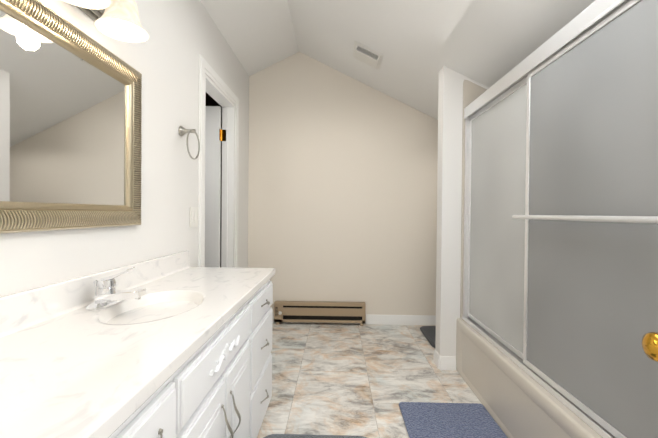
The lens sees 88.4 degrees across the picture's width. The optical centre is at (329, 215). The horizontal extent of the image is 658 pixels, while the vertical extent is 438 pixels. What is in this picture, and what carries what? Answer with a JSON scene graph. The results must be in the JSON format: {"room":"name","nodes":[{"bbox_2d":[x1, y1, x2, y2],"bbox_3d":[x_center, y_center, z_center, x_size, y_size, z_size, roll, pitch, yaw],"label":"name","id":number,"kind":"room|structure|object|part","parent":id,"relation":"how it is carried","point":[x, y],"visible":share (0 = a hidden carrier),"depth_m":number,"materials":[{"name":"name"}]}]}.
{"room":"bathroom","nodes":[
{"label":"bathroom","id":0,"kind":"room"},
{"bbox_2d":[0,0,248,296],"bbox_3d":[-0.915,-0.175,1.625,0.100,2.537,3.810,1,1,1],"label":"wall","id":1,"kind":"structure","parent":0,"point":[163,59],"depth_m":1.71,"materials":[{"name":"white paint"}]},
{"bbox_2d":[0,0,141,233],"bbox_3d":[-0.857,-0.293,1.008,0.038,0.675,1.002,1,1,1],"label":"mirror","id":2,"kind":"object","parent":1,"relation":"attached to","point":[70,126],"visible":0.98,"depth_m":1.09,"materials":[{"name":"beige mirror"}]},
{"bbox_2d":[62,0,148,42],"bbox_3d":[-0.748,-0.723,0.951,0.250,0.202,0.680,1,1,1],"label":"sconce","id":3,"kind":"object","parent":1,"relation":"attached to","point":[118,19],"visible":1,"depth_m":1.13,"materials":[{"name":"white glass"}]},
{"bbox_2d":[179,126,199,159],"bbox_3d":[-0.811,-0.420,1.940,0.085,0.192,0.171,1,1,1],"label":"towel ring","id":4,"kind":"object","parent":1,"relation":"attached to","point":[183,131],"visible":1,"depth_m":1.93,"materials":[{"name":"silver metal"}]},
{"bbox_2d":[190,207,197,226],"bbox_3d":[-0.847,0.006,2.123,0.014,0.126,0.115,1,1,1],"label":"switch plate","id":5,"kind":"object","parent":1,"relation":"attached to","point":[193,216],"visible":1,"depth_m":2.11,"materials":[{"name":"white plastic"}]},
{"bbox_2d":[205,106,225,266],"bbox_3d":[-1.245,0.061,2.930,0.692,2.010,0.042,1,1,1],"label":"door leaf","id":6,"kind":"structure","parent":1,"relation":"in","point":[212,179],"depth_m":2.90,"materials":[{"name":"white wood"}]},
{"bbox_3d":[-0.926,0.061,2.923,0.054,1.620,0.042,1,1,1],"label":"hall door hinge","id":7,"kind":"part","parent":6,"relation":"part of","materials":[{"name":"gold metal"}]},
{"bbox_2d":[198,54,238,267],"bbox_3d":[-0.889,0.017,2.623,0.120,2.134,0.855,1,1,1],"label":"door frame","id":8,"kind":"structure","parent":1,"relation":"attached to","point":[215,93],"depth_m":2.93,"materials":[{"name":"white wood"}]},
{"bbox_2d":[206,93,221,266],"bbox_3d":[-1.618,-0.197,2.630,1.350,2.550,1.750,1,1,1],"label":"wall","id":9,"kind":"structure","parent":0,"point":[210,101],"depth_m":3.39,"materials":[{"name":"black"}]},
{"bbox_2d":[200,0,298,75],"bbox_3d":[-0.651,-1.550,1.606,0.605,0.416,3.810,1,1,1],"label":"ceiling","id":10,"kind":"structure","parent":0,"point":[258,35],"depth_m":2.76,"materials":[{"name":"white paint"}]},
{"bbox_2d":[248,52,437,323],"bbox_3d":[0.440,-0.279,3.450,2.728,2.734,0.100,1,1,1],"label":"wall","id":11,"kind":"structure","parent":0,"point":[342,192],"depth_m":3.41,"materials":[{"name":"beige paint"}]},
{"bbox_2d":[366,314,435,324],"bbox_3d":[1.026,1.046,3.392,1.330,0.095,0.014,1,1,1],"label":"baseboard","id":12,"kind":"structure","parent":11,"relation":"attached to","point":[403,319],"depth_m":3.39,"materials":[{"name":"white wood"}]},
{"bbox_2d":[257,322,481,437],"bbox_3d":[-0.263,1.139,1.623,4.028,0.080,3.810,1,1,1],"label":"floor","id":13,"kind":"structure","parent":0,"point":[364,380],"depth_m":2.26,"materials":[{"name":"tile"}]},
{"bbox_2d":[0,251,274,437],"bbox_3d":[-0.600,0.642,1.079,0.564,0.919,1.898,1,1,1],"label":"bathroom vanity","id":14,"kind":"object","parent":13,"relation":"on","point":[175,345],"visible":1,"depth_m":0.94,"materials":[{"name":"white"}]},
{"bbox_2d":[86,267,145,310],"bbox_3d":[-0.750,0.247,1.198,0.175,0.133,0.156,1,1,1],"label":"faucet","id":15,"kind":"object","parent":14,"relation":"on","point":[107,299],"depth_m":1.17,"materials":[{"name":"silver metal"}]},
{"bbox_2d":[264,434,366,437],"bbox_3d":[-0.069,1.093,1.269,0.553,0.021,0.813,1,1,1],"label":"rug","id":16,"kind":"object","parent":13,"relation":"on","point":[301,436],"visible":0.98,"depth_m":1.66,"materials":[{"name":"grey fabric"}]},
{"bbox_2d":[274,301,365,325],"bbox_3d":[-0.101,0.973,3.379,0.906,0.222,0.083,1,1,1],"label":"baseboard heater","id":17,"kind":"object","parent":13,"relation":"on","point":[321,311],"visible":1,"depth_m":3.36,"materials":[{"name":"beige metal"}]},
{"bbox_2d":[420,326,435,347],"bbox_3d":[1.128,1.087,3.037,0.540,0.021,0.540,1,1,1],"label":"rug","id":18,"kind":"object","parent":13,"relation":"on","point":[429,332],"visible":0.25,"depth_m":3.09,"materials":[{"name":"grey fabric"}]},
{"bbox_2d":[399,402,507,437],"bbox_3d":[0.635,1.099,1.577,0.488,0.015,0.800,1,1,1],"label":"rug","id":19,"kind":"object","parent":13,"relation":"on","point":[445,420],"visible":0.96,"depth_m":1.80,"materials":[{"name":"blue fabric"}]},
{"bbox_2d":[456,0,657,437],"bbox_3d":[1.274,0.077,1.627,0.768,2.071,1.567,1,1,1],"label":"shower door","id":20,"kind":"structure","parent":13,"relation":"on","point":[557,320],"depth_m":1.33,"materials":[{"name":"beige glass"}]},
{"bbox_3d":[0.975,0.009,1.983,0.014,1.396,0.796,1,1,1],"label":"door frame","id":21,"kind":"part","parent":20,"relation":"part of","materials":[{"name":"grey glass"}]},
{"bbox_3d":[0.975,0.012,1.983,0.005,1.349,0.756,1,1,1],"label":"door glass","id":22,"kind":"part","parent":20,"relation":"part of","materials":[{"name":"grey glass"}]},
{"bbox_3d":[0.939,0.015,1.259,0.014,1.396,0.744,1,1,1],"label":"door frame","id":23,"kind":"part","parent":20,"relation":"part of","materials":[{"name":"silver metal"}]},
{"bbox_3d":[0.939,0.019,1.259,0.005,1.349,0.704,1,1,1],"label":"door glass","id":24,"kind":"part","parent":20,"relation":"part of","materials":[{"name":"grey glass"}]},
{"bbox_3d":[0.650,0.098,0.328,0.166,2.018,0.754,1,1,1],"label":"door leaf","id":25,"kind":"structure","parent":13,"relation":"on","visible":0},
{"bbox_2d":[642,332,657,361],"bbox_3d":[0.711,0.255,0.642,0.189,0.066,0.066,1,1,11],"label":"doorknob set","id":26,"kind":"object","parent":25,"relation":"attached to","point":[650,344],"depth_m":0.65,"materials":[{"name":"gold metal"}]},
{"bbox_2d":[287,0,595,119],"bbox_3d":[0.710,-1.166,1.580,2.123,1.160,3.810,1,1,1],"label":"ceiling","id":27,"kind":"structure","parent":0,"point":[418,45],"depth_m":2.25,"materials":[{"name":"white paint"}]},
{"bbox_2d":[353,41,382,69],"bbox_3d":[0.311,-1.312,2.808,0.231,0.146,0.270,1,1,1],"label":"air vent","id":28,"kind":"object","parent":27,"relation":"attached to","point":[367,55],"visible":1,"depth_m":2.71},
{"bbox_2d":[435,66,488,355],"bbox_3d":[1.242,0.018,2.473,0.878,2.173,0.120,1,1,1],"label":"wall","id":29,"kind":"structure","parent":0,"point":[449,176],"depth_m":2.42,"materials":[{"name":"white paint"}]},
{"bbox_2d":[433,349,439,368],"bbox_3d":[0.787,1.053,2.493,0.014,0.095,0.120,1,1,1],"label":"baseboard","id":30,"kind":"structure","parent":29,"relation":"attached to","point":[436,358],"depth_m":2.47,"materials":[{"name":"white wood"}]},
{"bbox_2d":[440,356,455,369],"bbox_3d":[0.848,1.054,2.425,0.110,0.095,0.014,1,1,1],"label":"baseboard","id":31,"kind":"structure","parent":29,"relation":"attached to","point":[447,362],"depth_m":2.42,"materials":[{"name":"white wood"}]}
]}

